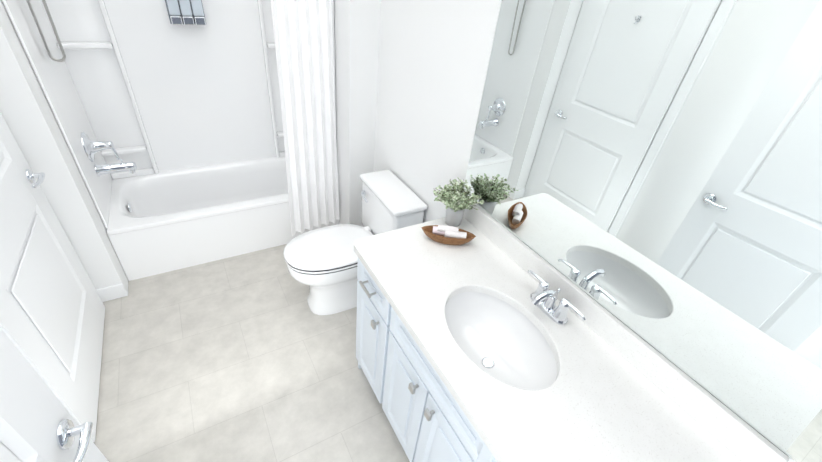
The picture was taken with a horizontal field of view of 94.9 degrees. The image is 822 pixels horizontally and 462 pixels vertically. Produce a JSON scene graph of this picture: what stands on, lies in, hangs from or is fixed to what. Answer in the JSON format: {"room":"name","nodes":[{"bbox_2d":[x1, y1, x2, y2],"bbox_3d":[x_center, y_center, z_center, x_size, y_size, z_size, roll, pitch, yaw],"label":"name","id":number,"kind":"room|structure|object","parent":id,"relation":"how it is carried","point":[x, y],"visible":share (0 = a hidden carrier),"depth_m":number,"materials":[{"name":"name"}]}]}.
{"room":"bathroom","nodes":[
{"label":"bathroom","id":0,"kind":"room"},
{"bbox_2d":[0,0,127,293],"bbox_3d":[-2.011,-1.158,1.734,0.270,3.290,0.975,-14,41,-27],"label":"wall","id":1,"kind":"structure","parent":0,"point":[29,118],"depth_m":1.86,"materials":[{"name":"white paint"}]},
{"bbox_2d":[270,0,339,235],"bbox_3d":[-1.111,-0.665,2.192,1.482,1.814,0.154,-14,41,-27],"label":"shower curtain","id":2,"kind":"object","parent":1,"relation":"attached to","point":[303,36],"visible":1,"depth_m":2.39,"materials":[{"name":"white fabric"}]},
{"bbox_2d":[93,244,409,461],"bbox_3d":[-0.647,0.842,2.092,2.060,0.100,4.020,-14,41,-27],"label":"floor","id":3,"kind":"structure","parent":0,"point":[249,357],"depth_m":2.04,"materials":[{"name":"tile"}]},
{"bbox_2d":[0,327,108,461],"bbox_3d":[-0.636,0.419,0.471,0.146,2.440,0.811,-14,41,-27],"label":"entry door","id":4,"kind":"structure","parent":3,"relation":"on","point":[38,422],"depth_m":0.80,"materials":[{"name":"white paint"}]},
{"bbox_2d":[2,0,338,280],"bbox_3d":[-1.315,-0.875,2.474,1.477,2.110,0.727,-14,41,-27],"label":"bathtub","id":5,"kind":"object","parent":3,"relation":"on","point":[167,114],"visible":0.77,"depth_m":2.61,"materials":[{"name":"white ceramic"}]},
{"bbox_2d":[283,170,426,314],"bbox_3d":[-0.394,0.123,2.380,0.781,0.781,0.490,-14,41,-27],"label":"toilet","id":6,"kind":"object","parent":3,"relation":"on","point":[322,262],"visible":0.77,"depth_m":2.26,"materials":[{"name":"white ceramic"}]},
{"bbox_2d":[355,252,497,461],"bbox_3d":[0.286,0.726,1.575,0.623,0.865,1.320,-14,41,-27],"label":"bathroom vanity","id":7,"kind":"object","parent":3,"relation":"on","point":[425,417],"depth_m":1.48,"materials":[{"name":"white paint"}]},
{"bbox_2d":[354,216,741,461],"bbox_3d":[0.335,0.356,1.323,0.603,0.034,1.352,-14,41,-27],"label":"countertop","id":8,"kind":"structure","parent":7,"relation":"on","point":[600,409],"depth_m":1.16,"materials":[{"name":"white stone"}]},
{"bbox_2d":[421,224,475,244],"bbox_3d":[0.165,0.013,1.675,0.192,0.079,0.158,-14,41,-27],"label":"wooden bowl","id":9,"kind":"object","parent":8,"relation":"on","point":[447,235],"visible":1,"depth_m":1.65,"materials":[{"name":"brown wood"}]},
{"bbox_2d":[433,177,483,226],"bbox_3d":[0.196,-0.113,1.741,0.195,0.214,0.217,-14,41,-27],"label":"potted plant","id":10,"kind":"object","parent":8,"relation":"on","point":[457,201],"visible":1,"depth_m":1.73,"materials":[{"name":"green plant"}]},
{"bbox_2d":[434,284,573,399],"bbox_3d":[0.295,0.436,1.371,0.353,0.182,0.494,-14,41,-27],"label":"sink","id":11,"kind":"object","parent":8,"relation":"in","point":[517,356],"depth_m":1.44,"materials":[{"name":"white ceramic"}]},
{"bbox_2d":[526,268,589,327],"bbox_3d":[0.483,0.256,1.365,0.142,0.108,0.274,-14,41,-27],"label":"faucet","id":12,"kind":"object","parent":8,"relation":"on","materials":[{"name":"silver metal"}]},
{"bbox_2d":[334,0,380,226],"bbox_3d":[-0.466,-1.531,2.513,0.310,3.290,1.050,-14,41,-27],"label":"wall","id":13,"kind":"structure","parent":0,"point":[357,29],"depth_m":2.41,"materials":[{"name":"white paint"}]},
{"bbox_2d":[96,223,340,301],"bbox_3d":[-0.454,0.959,1.784,1.820,0.105,3.045,-14,41,-27],"label":"baseboard","id":14,"kind":"structure","parent":13,"relation":"attached to","point":[108,293],"depth_m":2.35,"materials":[{"name":"white paint"}]},
{"bbox_2d":[374,0,794,461],"bbox_3d":[0.614,-0.460,1.196,0.120,3.290,2.970,-14,41,-27],"label":"wall","id":15,"kind":"structure","parent":0,"point":[434,59],"depth_m":1.93,"materials":[{"name":"white paint"}]},
{"bbox_2d":[463,204,789,461],"bbox_3d":[0.592,0.238,1.417,0.020,0.098,1.352,-14,41,-27],"label":"backsplash","id":16,"kind":"structure","parent":15,"relation":"attached to","point":[726,427],"depth_m":1.18,"materials":[{"name":"white stone"}]},
{"bbox_2d":[464,0,821,461],"bbox_3d":[0.724,-0.171,0.983,0.010,1.085,1.678,-14,41,-27],"label":"wall mirror","id":17,"kind":"object","parent":15,"relation":"attached to","point":[649,172],"visible":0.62,"depth_m":1.01,"materials":[{"name":"clear glass"}]},
{"bbox_3d":[-1.078,-0.049,0.340,0.120,3.290,3.045,-14,41,-27],"label":"wall","id":18,"kind":"structure","parent":0,"visible":0},
{"bbox_2d":[0,112,93,285],"bbox_3d":[-1.547,-0.330,1.244,0.018,2.607,1.040,-14,41,-27],"label":"trim","id":19,"kind":"structure","parent":18,"relation":"attached to","point":[48,201],"depth_m":1.93,"materials":[{"name":"white paint"}]},
{"bbox_2d":[0,113,104,441],"bbox_3d":[-1.511,-0.315,1.282,0.079,2.520,0.890,-14,41,-27],"label":"closet door","id":20,"kind":"structure","parent":18,"relation":"in","point":[52,311],"depth_m":1.63,"materials":[{"name":"white paint"}]}
]}

